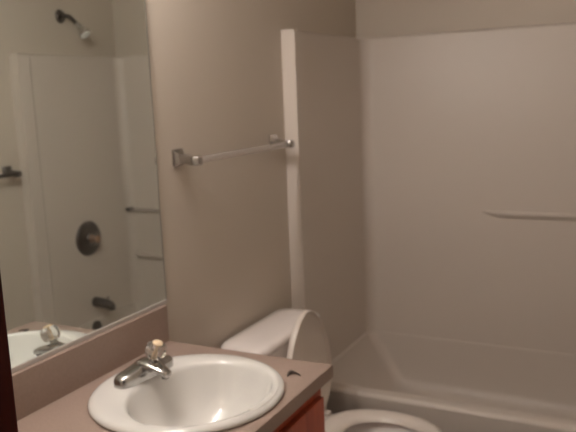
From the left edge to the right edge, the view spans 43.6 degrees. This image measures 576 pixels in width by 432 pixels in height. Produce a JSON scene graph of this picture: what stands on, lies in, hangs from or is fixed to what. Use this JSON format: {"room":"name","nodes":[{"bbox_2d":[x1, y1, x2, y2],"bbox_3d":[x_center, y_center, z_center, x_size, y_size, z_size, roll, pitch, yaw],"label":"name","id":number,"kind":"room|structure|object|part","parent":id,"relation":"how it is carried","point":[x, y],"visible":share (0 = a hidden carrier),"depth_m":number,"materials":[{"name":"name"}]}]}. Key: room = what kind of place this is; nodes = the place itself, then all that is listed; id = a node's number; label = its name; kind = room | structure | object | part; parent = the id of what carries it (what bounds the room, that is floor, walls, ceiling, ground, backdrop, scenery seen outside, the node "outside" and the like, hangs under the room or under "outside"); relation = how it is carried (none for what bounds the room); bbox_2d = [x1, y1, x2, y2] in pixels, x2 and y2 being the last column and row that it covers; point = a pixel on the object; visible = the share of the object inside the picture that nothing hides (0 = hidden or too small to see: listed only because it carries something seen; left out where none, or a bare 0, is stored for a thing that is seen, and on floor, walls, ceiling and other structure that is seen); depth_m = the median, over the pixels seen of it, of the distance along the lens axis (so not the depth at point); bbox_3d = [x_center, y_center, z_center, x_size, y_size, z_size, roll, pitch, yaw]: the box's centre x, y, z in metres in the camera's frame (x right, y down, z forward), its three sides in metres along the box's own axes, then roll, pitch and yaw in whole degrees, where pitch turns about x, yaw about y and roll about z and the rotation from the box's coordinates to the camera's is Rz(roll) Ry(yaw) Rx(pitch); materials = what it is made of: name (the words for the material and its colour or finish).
{"room":"bathroom","nodes":[
{"label":"bathroom","id":0,"kind":"room"},
{"bbox_2d":[145,0,355,347],"bbox_3d":[-0.315,-0.059,2.426,0.110,2.440,2.940,3,11,27],"label":"wall","id":1,"kind":"structure","parent":0,"point":[216,65],"depth_m":2.48,"materials":[{"name":"beige paint"}]},
{"bbox_2d":[0,0,167,372],"bbox_3d":[-0.641,-0.175,1.651,0.009,1.081,1.076,3,11,27],"label":"wall mirror","id":2,"kind":"object","parent":1,"relation":"attached to","point":[82,257],"visible":1,"depth_m":1.84,"materials":[{"name":"silver mirror"}]},
{"bbox_2d":[12,305,168,420],"bbox_3d":[-0.616,0.415,1.742,0.019,0.113,1.059,3,11,27],"label":"backsplash","id":3,"kind":"structure","parent":1,"relation":"attached to","point":[37,385],"depth_m":1.88,"materials":[{"name":"laminate"}]},
{"bbox_2d":[172,135,293,166],"bbox_3d":[-0.163,-0.232,2.489,0.088,0.053,0.675,3,11,27],"label":"towel bar","id":4,"kind":"object","parent":1,"relation":"attached to","point":[179,158],"visible":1,"depth_m":2.34,"materials":[{"name":"grey"}]},
{"bbox_3d":[-0.305,-0.180,2.217,0.088,0.053,0.052,3,11,27],"label":"post","id":5,"kind":"part","parent":4,"relation":"part of","materials":[{"name":"grey metal"}]},
{"bbox_3d":[-0.021,-0.285,2.761,0.088,0.053,0.052,3,11,27],"label":"post","id":6,"kind":"part","parent":4,"relation":"part of","materials":[{"name":"grey metal"}]},
{"bbox_2d":[355,0,575,37],"bbox_3d":[1.048,-0.264,3.293,1.504,2.440,0.110,3,11,27],"label":"wall","id":7,"kind":"structure","parent":0,"point":[374,18],"depth_m":3.27,"materials":[{"name":"beige paint"}]},
{"bbox_3d":[0.089,1.368,1.471,3.820,0.080,4.720,3,11,27],"label":"floor","id":8,"kind":"structure","parent":0,"visible":0},
{"bbox_2d":[273,388,324,431],"bbox_3d":[-0.349,0.908,1.690,0.579,0.788,1.048,3,11,27],"label":"vanity cabinet","id":9,"kind":"object","parent":8,"relation":"on","point":[309,417],"visible":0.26,"depth_m":1.88,"materials":[{"name":"brown wood"}]},
{"bbox_2d":[12,305,332,431],"bbox_3d":[-0.372,0.445,1.621,0.565,0.150,1.059,3,11,27],"label":"countertop","id":10,"kind":"structure","parent":9,"relation":"on","point":[53,393],"depth_m":1.84,"materials":[{"name":"laminate"}]},
{"bbox_2d":[88,354,284,431],"bbox_3d":[-0.248,0.515,1.820,0.485,0.176,0.491,3,11,27],"label":"sink","id":11,"kind":"object","parent":10,"relation":"in","point":[203,392],"visible":0.9,"depth_m":1.90,"materials":[{"name":"white ceramic"}]},
{"bbox_2d":[114,340,172,388],"bbox_3d":[-0.355,0.372,1.870,0.115,0.099,0.196,4,12,33],"label":"faucet","id":12,"kind":"object","parent":11,"relation":"on","point":[156,362],"visible":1,"depth_m":1.85,"materials":[{"name":"silver metal"}]},
{"bbox_3d":[-0.377,0.400,1.890,0.058,0.038,0.196,4,12,33],"label":"deck plate","id":13,"kind":"part","parent":12,"relation":"part of","materials":[{"name":"silver metal"}]},
{"bbox_3d":[-0.351,0.392,1.871,0.108,0.038,0.054,4,12,33],"label":"spout","id":14,"kind":"part","parent":12,"relation":"part of","materials":[{"name":"silver metal"}]},
{"bbox_3d":[-0.343,0.348,1.870,0.055,0.049,0.057,4,12,33],"label":"knob","id":15,"kind":"part","parent":12,"relation":"part of","materials":[{"name":"clear plastic"}]},
{"bbox_2d":[287,370,300,376],"bbox_3d":[0.015,0.414,1.900,0.036,0.009,0.027,-2,10,0],"label":"scrap","id":16,"kind":"object","parent":10,"relation":"on","point":[290,371],"visible":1,"depth_m":1.90,"materials":[{"name":"brown"}]},
{"bbox_2d":[221,308,441,431],"bbox_3d":[0.192,0.738,2.548,0.715,0.789,0.480,3,11,27],"label":"toilet","id":17,"kind":"object","parent":8,"relation":"on","point":[297,334],"visible":0.5,"depth_m":2.60,"materials":[{"name":"white ceramic"}]},
{"bbox_3d":[-0.054,0.414,2.614,0.190,0.040,0.480,3,11,27],"label":"tank lid","id":18,"kind":"part","parent":17,"relation":"part of","materials":[{"name":"white ceramic"}]},
{"bbox_3d":[-0.044,0.592,2.643,0.172,0.320,0.436,3,11,27],"label":"tank","id":19,"kind":"part","parent":17,"relation":"part of","materials":[{"name":"white ceramic"}]},
{"bbox_3d":[0.075,0.541,2.601,0.038,0.410,0.345,3,11,27],"label":"lid","id":20,"kind":"part","parent":17,"relation":"part of","materials":[{"name":"beige plastic"}]},
{"bbox_3d":[0.272,0.949,2.566,0.560,0.360,0.360,3,11,27],"label":"bowl","id":21,"kind":"part","parent":17,"relation":"part of","materials":[{"name":"white ceramic"}]},
{"bbox_3d":[0.317,0.761,2.506,0.452,0.024,0.374,3,11,27],"label":"seat","id":22,"kind":"part","parent":17,"relation":"part of","materials":[{"name":"beige plastic"}]},
{"bbox_2d":[281,22,575,431],"bbox_3d":[0.856,0.127,2.954,1.502,1.800,0.789,3,11,27],"label":"bathtub","id":23,"kind":"object","parent":8,"relation":"on","point":[431,177],"visible":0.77,"depth_m":3.28,"materials":[{"name":"beige plastic"}]},
{"bbox_2d":[326,331,575,431],"bbox_3d":[0.886,0.840,3.077,1.502,0.352,0.787,3,11,27],"label":"basin","id":24,"kind":"object","parent":23,"relation":"in","point":[452,383],"depth_m":3.35,"materials":[{"name":"beige plastic"}]},
{"bbox_3d":[-0.245,0.214,0.822,1.504,2.440,0.110,3,11,27],"label":"wall","id":25,"kind":"structure","parent":0,"visible":0},
{"bbox_2d":[0,273,17,431],"bbox_3d":[-0.391,0.356,0.997,0.057,2.112,0.014,3,11,27],"label":"trim","id":26,"kind":"structure","parent":25,"relation":"attached to","point":[2,309],"depth_m":0.96,"materials":[{"name":"brown wood"}]}
]}

